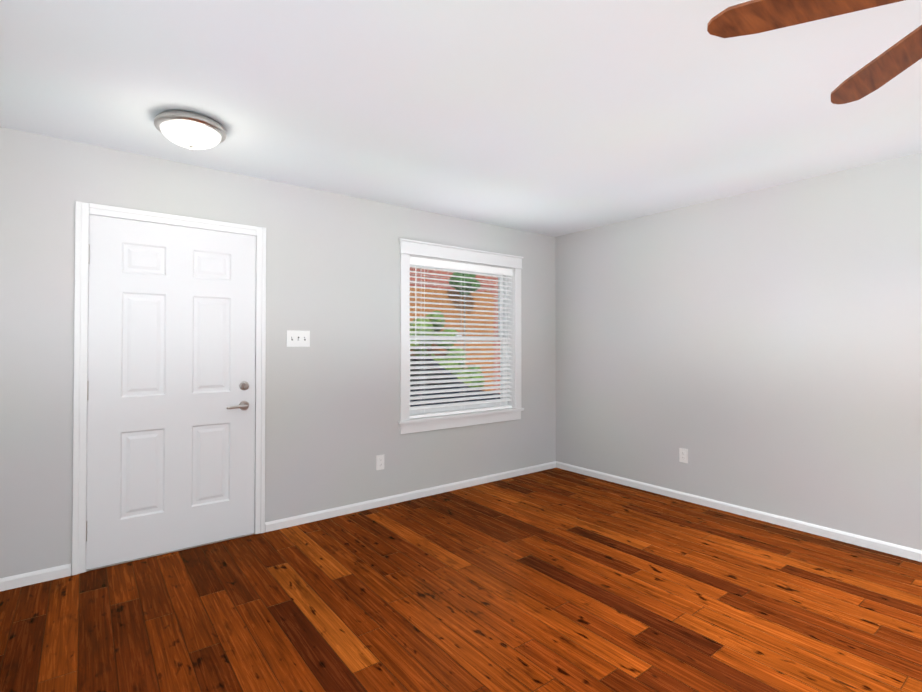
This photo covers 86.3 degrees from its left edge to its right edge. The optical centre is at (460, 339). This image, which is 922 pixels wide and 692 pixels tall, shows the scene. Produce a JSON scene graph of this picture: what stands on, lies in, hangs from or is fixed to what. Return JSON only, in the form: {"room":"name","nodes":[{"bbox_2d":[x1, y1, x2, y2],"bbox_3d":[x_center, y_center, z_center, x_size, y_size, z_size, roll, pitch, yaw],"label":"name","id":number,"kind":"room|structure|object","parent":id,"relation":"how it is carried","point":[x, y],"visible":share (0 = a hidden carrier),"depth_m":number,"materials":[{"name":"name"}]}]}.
{"room":"empty living room","nodes":[
{"label":"empty living room","id":0,"kind":"room"},
{"bbox_2d":[0,127,555,577],"bbox_3d":[-0.935,0.112,3.829,5.080,2.440,0.160,1,-1,-37],"label":"wall","id":1,"kind":"structure","parent":0,"point":[332,389],"depth_m":3.52,"materials":[{"name":"grey paint"}]},
{"bbox_2d":[0,564,70,590],"bbox_3d":[-2.465,1.284,2.534,0.713,0.064,0.013,1,-1,-37],"label":"baseboard","id":2,"kind":"structure","parent":1,"relation":"attached to","point":[31,578],"depth_m":2.65,"materials":[{"name":"white wood"}]},
{"bbox_2d":[72,201,265,575],"bbox_3d":[-1.813,0.273,3.143,1.040,2.100,0.178,1,-1,-37],"label":"door frame","id":3,"kind":"structure","parent":1,"relation":"attached to","point":[83,210],"depth_m":2.81,"materials":[{"name":"white wood"}]},
{"bbox_2d":[86,532,254,571],"bbox_3d":[-1.817,1.316,3.136,0.924,0.014,0.164,1,-1,-37],"label":"door sill","id":4,"kind":"structure","parent":1,"relation":"attached to","point":[168,552],"depth_m":3.04,"materials":[{"name":"grey metal"}]},
{"bbox_2d":[86,214,255,569],"bbox_3d":[-1.771,0.300,3.079,0.926,2.030,0.106,1,-1,-37],"label":"door","id":5,"kind":"structure","parent":1,"relation":"in","point":[171,396],"depth_m":3.05,"materials":[{"name":"white paint"}]},
{"bbox_2d":[287,330,309,346],"bbox_3d":[-1.169,-0.007,3.540,0.166,0.116,0.017,1,-1,-37],"label":"switch plate","id":6,"kind":"object","parent":1,"relation":"attached to","point":[298,338],"visible":1,"depth_m":3.54,"materials":[{"name":"white plastic"}]},
{"bbox_2d":[376,455,383,469],"bbox_3d":[-0.645,0.983,3.934,0.072,0.116,0.009,1,-1,-37],"label":"electrical outlet","id":7,"kind":"object","parent":1,"relation":"attached to","point":[379,462],"visible":1,"depth_m":3.93,"materials":[{"name":"white plastic"}]},
{"bbox_2d":[265,461,555,531],"bbox_3d":[-0.180,1.305,4.285,2.949,0.064,0.013,1,-1,-37],"label":"baseboard","id":8,"kind":"structure","parent":1,"relation":"attached to","point":[347,509],"depth_m":4.01,"materials":[{"name":"white wood"}]},
{"bbox_2d":[398,238,523,433],"bbox_3d":[0.005,-0.021,4.527,1.420,1.612,0.191,1,-1,-37],"label":"window unit","id":9,"kind":"structure","parent":1,"relation":"in","point":[450,408],"depth_m":4.50,"materials":[{"name":"white plastic"}]},
{"bbox_2d":[410,256,512,418],"bbox_3d":[0.022,-0.014,4.506,1.192,1.366,0.067,1,-1,-37],"label":"window blinds","id":10,"kind":"object","parent":9,"relation":"attached to","point":[415,261],"visible":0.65,"depth_m":4.46,"materials":[{"name":"white plastic"}]},
{"bbox_2d":[0,468,921,691],"bbox_3d":[1.212,1.358,1.012,5.080,0.120,7.220,1,-1,-37],"label":"floor","id":11,"kind":"structure","parent":0,"point":[555,580],"depth_m":2.41,"materials":[{"name":"brown wood"}]},
{"bbox_2d":[0,0,921,236],"bbox_3d":[1.212,-1.202,1.043,5.080,0.120,7.220,1,-1,-37],"label":"ceiling","id":12,"kind":"structure","parent":0,"point":[554,118],"depth_m":2.27,"materials":[{"name":"white paint"}]},
{"bbox_2d":[154,110,225,149],"bbox_3d":[-1.399,-1.054,2.549,0.330,0.139,0.330,1,-1,-37],"label":"ceiling light","id":13,"kind":"object","parent":12,"relation":"attached to","point":[189,130],"visible":1,"depth_m":2.46,"materials":[{"name":"white glass"}]},
{"bbox_2d":[707,0,921,103],"bbox_3d":[1.285,-0.874,1.029,1.255,0.536,1.231,1,-1,-37],"label":"ceiling fan","id":14,"kind":"object","parent":12,"relation":"hanging from","point":[761,16],"visible":1,"depth_m":1.30,"materials":[{"name":"brown wood"}]},
{"bbox_2d":[555,152,921,550],"bbox_3d":[3.213,0.095,2.460,0.160,2.440,7.060,1,-1,-37],"label":"wall","id":15,"kind":"structure","parent":0,"point":[760,350],"depth_m":3.62,"materials":[{"name":"grey paint"}]},
{"bbox_2d":[679,448,687,462],"bbox_3d":[1.851,0.965,4.089,0.009,0.116,0.072,1,-1,-37],"label":"electrical outlet","id":16,"kind":"object","parent":15,"relation":"attached to","point":[683,455],"visible":1,"depth_m":4.09,"materials":[{"name":"white plastic"}]},
{"bbox_2d":[556,461,921,561],"bbox_3d":[3.096,1.283,2.457,0.013,0.064,6.900,1,-1,-37],"label":"baseboard","id":17,"kind":"structure","parent":15,"relation":"attached to","point":[890,548],"depth_m":3.60,"materials":[{"name":"white wood"}]},
{"label":"outside","id":18,"kind":"structure","parent":0,"visible":0},
{"bbox_3d":[-5.427,1.808,18.352,38.000,0.100,28.390,1,-1,-37],"label":"ground","id":19,"kind":"structure","parent":18,"visible":0},
{"bbox_2d":[410,272,484,387],"bbox_3d":[-0.265,0.067,9.487,1.975,3.167,0.914,1,-1,-37],"label":"bush","id":20,"kind":"object","parent":19,"relation":"on","point":[439,315],"depth_m":9.37,"materials":[{"name":"green plant"}]},
{"bbox_2d":[410,288,493,390],"bbox_3d":[-1.260,0.276,9.557,4.895,2.750,0.150,1,-1,-37],"label":"fence","id":21,"kind":"object","parent":19,"relation":"on","point":[457,311],"depth_m":10.53,"materials":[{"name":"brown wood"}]},
{"bbox_2d":[410,267,499,393],"bbox_3d":[2.853,-0.788,18.675,20.900,5.100,6.600,1,-1,-37],"label":"brick building","id":22,"kind":"structure","parent":19,"relation":"on","point":[443,277],"depth_m":12.49,"materials":[{"name":"red"}]},
{"bbox_2d":[410,355,499,406],"bbox_3d":[-1.415,0.901,6.633,4.300,1.430,1.750,1,-1,-37],"label":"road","id":23,"kind":"structure","parent":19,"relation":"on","point":[431,374],"depth_m":6.39,"materials":[{"name":"grey asphalt"}]}
]}

